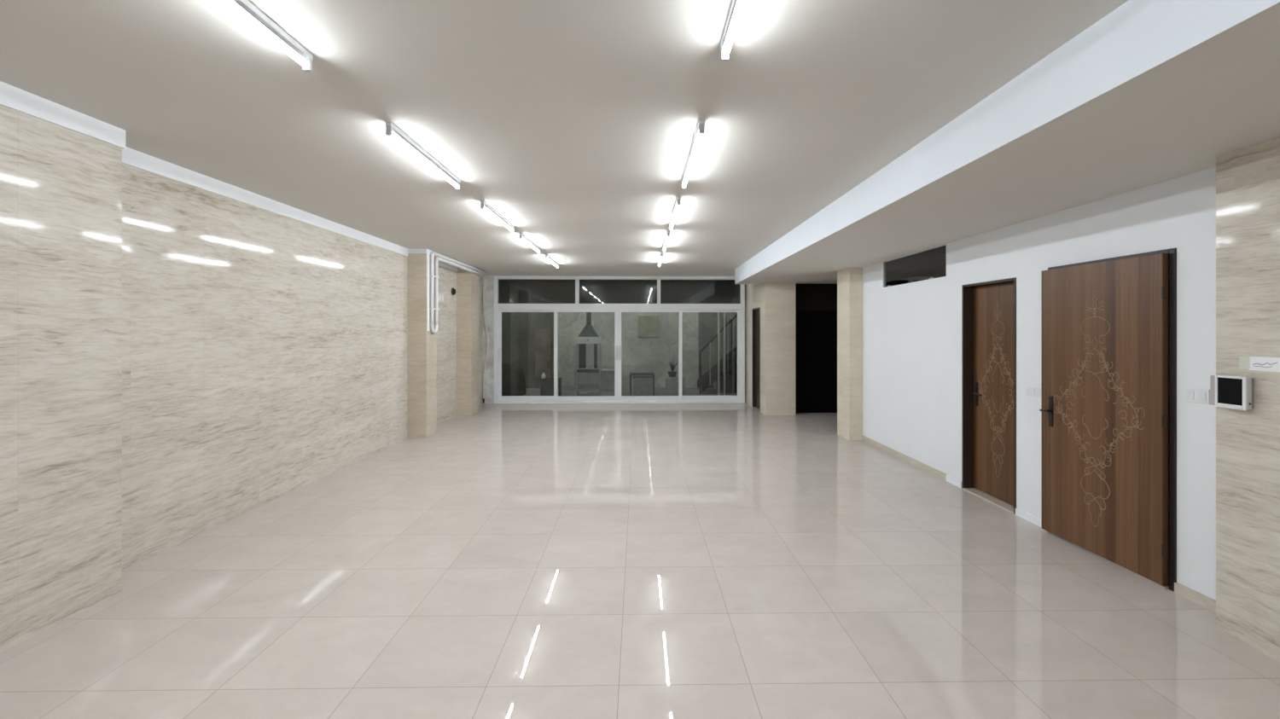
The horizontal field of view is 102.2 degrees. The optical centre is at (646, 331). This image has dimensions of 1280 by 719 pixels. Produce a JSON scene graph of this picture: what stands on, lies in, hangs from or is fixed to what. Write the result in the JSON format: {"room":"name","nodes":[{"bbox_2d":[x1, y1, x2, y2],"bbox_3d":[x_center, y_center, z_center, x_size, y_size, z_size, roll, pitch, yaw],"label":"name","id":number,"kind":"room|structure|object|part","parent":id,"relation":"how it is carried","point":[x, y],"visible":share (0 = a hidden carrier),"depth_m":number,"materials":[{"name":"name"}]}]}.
{"room":"lobby","nodes":[
{"label":"lobby","id":0,"kind":"room"},
{"bbox_2d":[0,104,122,651],"bbox_3d":[-3.453,0.177,0.771,0.480,2.860,4.850,0,0,-1],"label":"wall","id":1,"kind":"structure","parent":0,"point":[61,188],"depth_m":2.84,"materials":[{"name":"stone"}]},
{"bbox_2d":[0,81,125,148],"bbox_3d":[-3.341,-1.196,0.779,0.280,0.113,4.862,0,0,-1],"label":"trim","id":2,"kind":"structure","parent":1,"relation":"attached to","point":[17,99],"depth_m":2.84,"materials":[{"name":"white paint"}]},
{"bbox_2d":[122,162,482,570],"bbox_3d":[-3.697,0.177,7.443,0.200,2.860,8.500,0,0,-1],"label":"wall","id":3,"kind":"structure","parent":0,"point":[264,352],"depth_m":4.51,"materials":[{"name":"stone"}]},
{"bbox_2d":[122,146,407,255],"bbox_3d":[-3.561,-1.196,5.495,0.012,0.113,4.576,0,0,-1],"label":"trim","id":4,"kind":"structure","parent":3,"relation":"attached to","point":[130,157],"depth_m":4.48,"materials":[{"name":"white paint"}]},
{"bbox_2d":[437,292,443,302],"bbox_3d":[-3.618,-0.603,9.094,0.011,0.150,0.260,0,0,-1],"label":"wall plate","id":5,"kind":"object","parent":3,"relation":"attached to","point":[440,296],"visible":1,"depth_m":9.07,"materials":[{"name":"plastic"}]},
{"bbox_2d":[437,261,457,272],"bbox_3d":[-3.616,-1.196,9.044,0.012,0.113,1.700,0,0,-1],"label":"trim","id":6,"kind":"structure","parent":3,"relation":"attached to","point":[442,264],"depth_m":9.39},
{"bbox_2d":[451,287,455,295],"bbox_3d":[-3.612,-0.753,9.674,0.049,0.146,0.148,0,0,-1],"label":"vent pipe","id":7,"kind":"object","parent":3,"relation":"attached to","point":[453,291],"visible":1,"depth_m":9.64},
{"bbox_2d":[407,253,436,438],"bbox_3d":[-3.466,0.177,7.997,0.280,2.860,0.400,0,0,-1],"label":"pillar","id":8,"kind":"structure","parent":0,"point":[421,343],"depth_m":7.80,"materials":[{"name":"stone"}]},
{"bbox_2d":[407,249,436,256],"bbox_3d":[-3.454,-1.219,7.991,0.280,0.068,0.412,0,0,-1],"label":"trim","id":9,"kind":"structure","parent":8,"relation":"attached to","point":[410,251],"depth_m":7.79,"materials":[{"name":"white paint"}]},
{"bbox_2d":[426,251,486,333],"bbox_3d":[-3.314,-0.609,9.242,0.064,1.275,2.855,0,0,-1],"label":"pipe","id":10,"kind":"object","parent":8,"relation":"attached to","point":[433,328],"visible":1,"depth_m":8.08,"materials":[{"name":"white plastic"}]},
{"bbox_2d":[456,266,478,415],"bbox_3d":[-3.499,0.177,10.121,0.280,2.860,0.450,0,0,-1],"label":"pillar","id":11,"kind":"structure","parent":0,"point":[467,282],"depth_m":9.90,"materials":[{"name":"stone"}]},
{"bbox_2d":[482,275,493,403],"bbox_3d":[-3.541,0.177,11.646,0.245,2.860,0.200,0,0,-1],"label":"wall","id":12,"kind":"structure","parent":0,"point":[489,279],"depth_m":11.54,"materials":[{"name":"paint"}]},
{"bbox_2d":[482,279,488,403],"bbox_3d":[-3.587,0.209,11.527,0.129,2.766,0.045,0,0,4],"label":"hanging cable","id":13,"kind":"object","parent":12,"relation":"hanging from","point":[484,279],"visible":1,"depth_m":11.52,"materials":[{"name":"black plastic"}]},
{"bbox_2d":[493,275,744,403],"bbox_3d":[-0.600,0.177,11.612,5.635,2.860,0.180,0,0,-1],"label":"window","id":14,"kind":"structure","parent":12,"relation":"in","point":[498,309],"depth_m":11.59,"materials":[{"name":"white plastic"}]},
{"bbox_3d":[-2.660,0.529,11.630,1.345,2.045,0.044,0,0,-1],"label":"sash","id":15,"kind":"part","parent":14,"relation":"part of","materials":[{"name":"white plastic"}]},
{"bbox_3d":[-1.355,0.529,11.600,1.435,2.045,0.044,0,0,-1],"label":"sash","id":16,"kind":"part","parent":14,"relation":"part of","materials":[{"name":"white plastic"}]},
{"bbox_3d":[-0.672,0.467,11.555,0.040,0.320,0.068,0,0,-1],"label":"handle","id":17,"kind":"part","parent":14,"relation":"part of","materials":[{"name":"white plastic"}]},
{"bbox_3d":[-0.602,0.467,11.556,0.040,0.320,0.068,0,0,-1],"label":"handle","id":18,"kind":"part","parent":14,"relation":"part of","materials":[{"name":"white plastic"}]},
{"bbox_3d":[0.085,0.529,11.623,1.444,2.045,0.044,0,0,-1],"label":"sash","id":19,"kind":"part","parent":14,"relation":"part of","materials":[{"name":"white plastic"}]},
{"bbox_3d":[1.427,0.529,11.694,1.410,2.045,0.044,0,0,-1],"label":"sash","id":20,"kind":"part","parent":14,"relation":"part of","materials":[{"name":"white plastic"}]},
{"bbox_2d":[0,0,1128,276],"bbox_3d":[-0.609,-1.313,5.016,6.340,0.120,13.550,0,0,-1],"label":"ceiling","id":21,"kind":"structure","parent":0,"point":[576,121],"depth_m":2.79,"materials":[{"name":"paint"}]},
{"bbox_2d":[219,0,313,71],"bbox_3d":[-1.518,-1.214,1.736,0.038,0.078,1.200,0,0,-1],"label":"tube light","id":22,"kind":"object","parent":21,"relation":"attached to","point":[245,9],"visible":1,"depth_m":2.08,"materials":[{"name":"white plastic"}]},
{"bbox_2d":[384,122,460,190],"bbox_3d":[-1.548,-1.214,3.676,0.038,0.078,1.200,0,0,-1],"label":"tube light","id":23,"kind":"object","parent":21,"relation":"attached to","point":[392,130],"visible":1,"depth_m":3.50,"materials":[{"name":"white plastic"}]},
{"bbox_2d":[393,131,457,184],"bbox_3d":[-1.548,-1.210,3.676,0.031,0.011,1.152,0,0,-1],"label":"fluorescent tube","id":24,"kind":"object","parent":23,"relation":"in","point":[398,136],"depth_m":3.56,"materials":[{"name":"white glass"}]},
{"bbox_2d":[480,200,514,232],"bbox_3d":[-1.577,-1.214,5.526,0.038,0.078,1.200,0,0,-1],"label":"tube light","id":25,"kind":"object","parent":21,"relation":"attached to","point":[484,205],"visible":1,"depth_m":5.38,"materials":[{"name":"white plastic"}]},
{"bbox_2d":[518,232,540,253],"bbox_3d":[-1.602,-1.214,7.136,0.038,0.078,1.200,0,0,-1],"label":"tube light","id":26,"kind":"object","parent":21,"relation":"attached to","point":[523,237],"visible":1,"depth_m":7.02,"materials":[{"name":"white plastic"}]},
{"bbox_2d":[545,254,558,267],"bbox_3d":[-1.631,-1.214,8.945,0.038,0.078,1.200,0,0,-1],"label":"tube light","id":27,"kind":"object","parent":21,"relation":"attached to","point":[547,257],"visible":1,"depth_m":8.82,"materials":[{"name":"white plastic"}]},
{"bbox_2d":[657,252,663,267],"bbox_3d":[0.238,-1.214,8.745,0.038,0.078,1.200,0,0,-1],"label":"tube light","id":28,"kind":"object","parent":21,"relation":"attached to","point":[661,253],"visible":1,"depth_m":8.57,"materials":[{"name":"white plastic"}]},
{"bbox_2d":[662,230,669,251],"bbox_3d":[0.265,-1.214,6.985,0.038,0.078,1.200,0,0,-1],"label":"tube light","id":29,"kind":"object","parent":21,"relation":"attached to","point":[667,235],"visible":1,"depth_m":6.76,"materials":[{"name":"white plastic"}]},
{"bbox_2d":[669,197,680,230],"bbox_3d":[0.290,-1.214,5.385,0.038,0.078,1.200,0,0,-1],"label":"tube light","id":30,"kind":"object","parent":21,"relation":"attached to","point":[677,205],"visible":1,"depth_m":5.21,"materials":[{"name":"white plastic"}]},
{"bbox_2d":[681,119,704,188],"bbox_3d":[0.318,-1.214,3.645,0.038,0.078,1.200,0,0,-1],"label":"tube light","id":31,"kind":"object","parent":21,"relation":"attached to","point":[700,130],"visible":1,"depth_m":3.42,"materials":[{"name":"white plastic"}]},
{"bbox_2d":[720,0,746,61],"bbox_3d":[0.349,-1.214,1.646,0.038,0.078,1.200,0,0,-1],"label":"tube light","id":32,"kind":"object","parent":21,"relation":"attached to","point":[737,6],"visible":1,"depth_m":2.04,"materials":[{"name":"white plastic"}]},
{"bbox_2d":[498,279,739,303],"bbox_3d":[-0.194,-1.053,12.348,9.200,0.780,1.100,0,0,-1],"label":"transom window","id":33,"kind":"structure","parent":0,"point":[509,291],"depth_m":12.77,"materials":[{"name":"black glass"}]},
{"bbox_2d":[501,312,737,388],"bbox_3d":[-0.237,-0.483,15.078,9.200,4.220,0.240,0,0,-1],"label":"wall","id":34,"kind":"structure","parent":0,"point":[638,354],"depth_m":15.00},
{"bbox_2d":[638,315,658,337],"bbox_3d":[0.065,-0.153,14.988,0.600,0.620,0.024,0,0,-1],"label":"panel","id":35,"kind":"object","parent":34,"relation":"attached to","point":[648,325],"visible":1,"depth_m":14.98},
{"bbox_2d":[0,387,1279,718],"bbox_3d":[0.045,1.677,6.676,9.500,0.140,16.850,0,0,-1],"label":"floor","id":36,"kind":"structure","parent":0,"point":[507,561],"depth_m":3.06,"materials":[{"name":"beige tile"}]},
{"bbox_2d":[501,362,526,395],"bbox_3d":[-3.562,1.212,13.264,0.899,0.830,0.881,0,0,-1],"label":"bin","id":37,"kind":"object","parent":36,"relation":"on","point":[513,375],"visible":0.62,"depth_m":12.92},
{"bbox_2d":[535,328,550,388],"bbox_3d":[-2.984,0.767,14.855,0.440,1.720,0.040,0,0,-1],"label":"leaning board","id":38,"kind":"object","parent":36,"relation":"on","point":[542,335],"visible":0.76,"depth_m":14.84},
{"bbox_2d":[540,378,561,395],"bbox_3d":[-2.427,1.407,13.164,0.480,0.440,0.340,0,0,-1],"label":"plastic crate","id":39,"kind":"object","parent":36,"relation":"on","point":[547,384],"visible":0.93,"depth_m":12.99,"materials":[{"name":"grey plastic"}]},
{"bbox_2d":[576,312,601,395],"bbox_3d":[-1.470,0.477,13.177,0.610,2.300,0.433,0,0,-1],"label":"barbecue","id":40,"kind":"object","parent":36,"relation":"on","point":[588,335],"visible":0.92,"depth_m":13.03,"materials":[{"name":"grey metal"}]},
{"bbox_3d":[-1.757,0.957,12.974,0.028,1.340,0.028,0,0,-1],"label":"post","id":41,"kind":"part","parent":40,"relation":"part of","materials":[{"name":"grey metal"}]},
{"bbox_3d":[-1.763,0.957,13.374,0.028,1.340,0.028,0,0,-1],"label":"post","id":42,"kind":"part","parent":40,"relation":"part of","materials":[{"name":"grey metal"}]},
{"bbox_3d":[-1.508,0.627,13.358,0.470,0.640,0.020,0,0,-1],"label":"panel","id":43,"kind":"part","parent":40,"relation":"part of","materials":[{"name":"metal"}]},
{"bbox_2d":[577,325,599,337],"bbox_3d":[-1.470,-0.023,13.178,0.520,0.300,0.380,0,0,-1],"label":"hood","id":44,"kind":"object","parent":40,"relation":"attached to","point":[588,331],"depth_m":13.03,"materials":[{"name":"grey metal"}]},
{"bbox_2d":[576,389,600,391],"bbox_3d":[-1.470,1.492,13.178,0.580,0.030,0.400,0,0,-1],"label":"shelf","id":45,"kind":"object","parent":40,"relation":"attached to","point":[578,390],"depth_m":13.04,"materials":[{"name":"grey metal"}]},
{"bbox_3d":[-1.177,0.957,12.983,0.028,1.340,0.028,0,0,-1],"label":"post","id":46,"kind":"part","parent":40,"relation":"part of","materials":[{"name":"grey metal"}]},
{"bbox_3d":[-1.183,0.957,13.383,0.028,1.340,0.028,0,0,-1],"label":"post","id":47,"kind":"part","parent":40,"relation":"part of","materials":[{"name":"grey metal"}]},
{"bbox_2d":[573,368,614,390],"bbox_3d":[-1.377,1.342,14.455,1.260,0.570,0.610,0,0,-1],"label":"bench","id":48,"kind":"object","parent":36,"relation":"on","point":[608,375],"visible":0.3,"depth_m":14.18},
{"bbox_2d":[629,372,654,395],"bbox_3d":[-0.112,1.359,13.500,0.640,0.535,0.600,0,0,-1],"label":"work table","id":49,"kind":"object","parent":36,"relation":"on","point":[631,374],"visible":0.96,"depth_m":13.21,"materials":[{"name":"metal"}]},
{"bbox_3d":[-0.408,1.377,13.215,0.036,0.500,0.036,0,0,-1],"label":"leg","id":50,"kind":"part","parent":49,"relation":"part of","materials":[{"name":"metal"}]},
{"bbox_3d":[0.192,1.377,13.225,0.036,0.500,0.036,0,0,-1],"label":"leg","id":51,"kind":"part","parent":49,"relation":"part of","materials":[{"name":"metal"}]},
{"bbox_2d":[633,376,652,395],"bbox_3d":[-0.092,1.407,13.525,0.520,0.440,0.450,0,0,-1],"label":"storage box","id":52,"kind":"object","parent":36,"relation":"on","point":[642,385],"visible":1,"depth_m":13.30,"materials":[{"name":"grey"}]},
{"bbox_2d":[665,376,685,394],"bbox_3d":[0.765,1.407,13.714,0.480,0.440,0.440,0,0,-1],"label":"block","id":53,"kind":"object","parent":36,"relation":"on","point":[672,383],"visible":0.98,"depth_m":13.49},
{"bbox_2d":[668,361,678,377],"bbox_3d":[0.691,0.958,13.611,0.260,0.457,0.250,0,0,22],"label":"potted plant","id":54,"kind":"object","parent":53,"relation":"on","point":[672,374],"visible":1,"depth_m":13.56,"materials":[{"name":"green plant"}]},
{"bbox_3d":[0.686,1.122,13.612,0.250,0.130,0.250,0,0,-1],"label":"pot","id":55,"kind":"part","parent":54,"relation":"part of","materials":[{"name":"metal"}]},
{"bbox_2d":[697,314,737,394],"bbox_3d":[2.512,-0.050,14.040,2.265,3.354,1.062,0,0,-1],"label":"staircase","id":56,"kind":"structure","parent":36,"relation":"on","point":[705,381],"depth_m":13.53,"materials":[{"name":"black metal"}]},
{"bbox_3d":[1.410,1.077,13.516,0.045,1.100,0.045,0,0,-1],"label":"newel post","id":57,"kind":"part","parent":56,"relation":"part of","materials":[{"name":"metal"}]},
{"bbox_3d":[2.515,-0.592,13.533,2.249,2.271,0.048,0,0,-1],"label":"handrail","id":58,"kind":"part","parent":56,"relation":"part of","materials":[{"name":"metal"}]},
{"bbox_3d":[2.794,0.777,14.121,1.630,1.700,0.750,0,0,-1],"label":"understair panel","id":59,"kind":"part","parent":56,"relation":"part of","materials":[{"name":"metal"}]},
{"bbox_2d":[717,312,719,395],"bbox_3d":[1.852,-0.478,13.231,0.048,4.210,0.046,0,0,-1],"label":"steel pole","id":60,"kind":"object","parent":36,"relation":"on","point":[718,312],"visible":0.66,"depth_m":13.21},
{"bbox_2d":[723,312,725,395],"bbox_3d":[2.002,-0.478,13.233,0.048,4.210,0.046,0,0,-1],"label":"steel pole","id":61,"kind":"object","parent":36,"relation":"on","point":[724,312],"visible":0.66,"depth_m":13.21,"materials":[{"name":"silver metal"}]},
{"bbox_2d":[744,284,760,407],"bbox_3d":[2.366,0.177,11.073,0.200,2.860,1.530,0,0,-1],"label":"wall","id":62,"kind":"structure","parent":0,"point":[752,291],"depth_m":11.31,"materials":[{"name":"stone"}]},
{"bbox_2d":[752,307,760,412],"bbox_3d":[2.332,0.557,10.698,0.120,2.100,0.720,0,0,-1],"label":"door","id":63,"kind":"structure","parent":62,"relation":"in","point":[756,311],"depth_m":10.92,"materials":[{"name":"brown wood"}]},
{"bbox_2d":[760,282,795,415],"bbox_3d":[2.576,0.329,10.127,0.590,2.557,0.370,0,0,-1],"label":"pillar","id":64,"kind":"structure","parent":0,"point":[777,299],"depth_m":9.94,"materials":[{"name":"stone"}]},
{"bbox_2d":[795,284,837,413],"bbox_3d":[3.704,0.329,10.259,1.670,2.557,0.140,0,0,-1],"label":"wall","id":65,"kind":"structure","parent":0,"point":[808,297],"depth_m":10.18,"materials":[{"name":"paint"}]},
{"bbox_2d":[797,311,837,413],"bbox_3d":[3.565,0.597,10.233,1.140,2.020,0.089,0,0,-1],"label":"door","id":66,"kind":"structure","parent":65,"relation":"in","point":[817,330],"depth_m":10.23,"materials":[{"name":"black metal"}]},
{"bbox_2d":[837,267,862,440],"bbox_3d":[3.097,0.329,7.865,0.200,2.557,0.470,0,0,-1],"label":"pillar","id":67,"kind":"structure","parent":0,"point":[849,280],"depth_m":7.63,"materials":[{"name":"stone"}]},
{"bbox_2d":[734,0,1279,284],"bbox_3d":[3.291,-1.101,4.312,3.083,0.303,12.020,0,0,-1],"label":"ceiling","id":68,"kind":"structure","parent":0,"point":[1151,92],"depth_m":2.63,"materials":[{"name":"paint"}]},
{"bbox_2d":[862,166,1215,600],"bbox_3d":[3.335,0.329,5.448,0.200,2.557,5.310,0,0,-1],"label":"wall","id":69,"kind":"structure","parent":0,"point":[912,332],"depth_m":4.38,"materials":[{"name":"white paint"}]},
{"bbox_2d":[861,435,961,488],"bbox_3d":[3.213,1.569,6.461,0.012,0.075,2.341,0,0,-1],"label":"baseboard","id":70,"kind":"structure","parent":69,"relation":"attached to","point":[920,465],"depth_m":6.15,"materials":[{"name":"beige tile"}]},
{"bbox_2d":[882,244,946,288],"bbox_3d":[3.240,-0.770,6.282,0.044,0.359,1.449,0,0,-1],"label":"window","id":71,"kind":"structure","parent":69,"relation":"in","point":[924,264],"depth_m":6.20,"materials":[{"name":"black glass"}]},
{"bbox_2d":[961,277,1016,514],"bbox_3d":[3.338,0.565,4.912,0.210,2.085,0.752,0,0,-1],"label":"door","id":72,"kind":"structure","parent":69,"relation":"in","point":[988,308],"depth_m":5.02,"materials":[{"name":"brown wood"}]},
{"bbox_3d":[3.313,0.627,5.160,0.052,0.240,0.138,0,0,-1],"label":"handle","id":73,"kind":"part","parent":72,"relation":"part of","materials":[{"name":"black metal"}]},
{"bbox_2d":[1015,508,1041,527],"bbox_3d":[3.246,1.577,4.354,0.012,0.060,0.354,0,0,-1],"label":"baseboard","id":74,"kind":"structure","parent":69,"relation":"attached to","point":[1032,519],"depth_m":4.37,"materials":[{"name":"white paint"}]},
{"bbox_2d":[1025,385,1041,397],"bbox_3d":[3.246,0.499,4.327,0.012,0.085,0.185,0,0,-1],"label":"switch plate","id":75,"kind":"object","parent":69,"relation":"attached to","point":[1030,391],"visible":0.91,"depth_m":4.32,"materials":[{"name":"plastic"}]},
{"bbox_2d":[1039,248,1176,592],"bbox_3d":[3.301,0.544,3.679,0.322,2.125,0.989,0,0,-1],"label":"door","id":76,"kind":"structure","parent":69,"relation":"in","point":[1104,409],"depth_m":3.53,"materials":[{"name":"brown wood"}]},
{"bbox_3d":[3.161,0.627,4.077,0.052,0.240,0.064,0,0,-2],"label":"handle","id":77,"kind":"part","parent":76,"relation":"part of","materials":[{"name":"black metal"}]},
{"bbox_2d":[1174,582,1215,612],"bbox_3d":[3.264,1.576,2.986,0.020,0.062,0.388,0,0,-1],"label":"baseboard","id":78,"kind":"structure","parent":69,"relation":"attached to","point":[1198,598],"depth_m":3.06,"materials":[{"name":"beige stone"}]},
{"bbox_2d":[1185,387,1210,404],"bbox_3d":[3.266,0.379,3.062,0.012,0.085,0.130,0,0,-1],"label":"switch plate","id":79,"kind":"object","parent":69,"relation":"attached to","point":[1194,395],"visible":1,"depth_m":3.06,"materials":[{"name":"plastic"}]},
{"bbox_2d":[1168,259,1169,552],"bbox_3d":[3.811,0.329,5.380,0.050,2.557,5.160,0,0,-1],"label":"wall","id":80,"kind":"structure","parent":0,"point":[1168,259],"depth_m":3.77,"materials":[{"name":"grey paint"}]},
{"bbox_2d":[1216,136,1279,662],"bbox_3d":[4.000,0.329,0.633,1.780,2.557,4.340,0,0,-1],"label":"wall","id":81,"kind":"structure","parent":0,"point":[1248,178],"depth_m":2.65,"materials":[{"name":"stone"}]},
{"bbox_2d":[1210,375,1253,410],"bbox_3d":[3.049,0.314,2.690,0.058,0.169,0.172,0,0,-1],"label":"intercom","id":82,"kind":"object","parent":81,"relation":"attached to","point":[1235,392],"visible":1,"depth_m":2.67,"materials":[{"name":"grey plastic"}]},
{"bbox_2d":[1239,356,1279,372],"bbox_3d":[3.078,0.161,2.554,0.004,0.070,0.250,0,0,-1],"label":"paper note","id":83,"kind":"object","parent":81,"relation":"attached to","point":[1258,363],"visible":1,"depth_m":2.59,"materials":[{"name":"white paper"}]}
]}

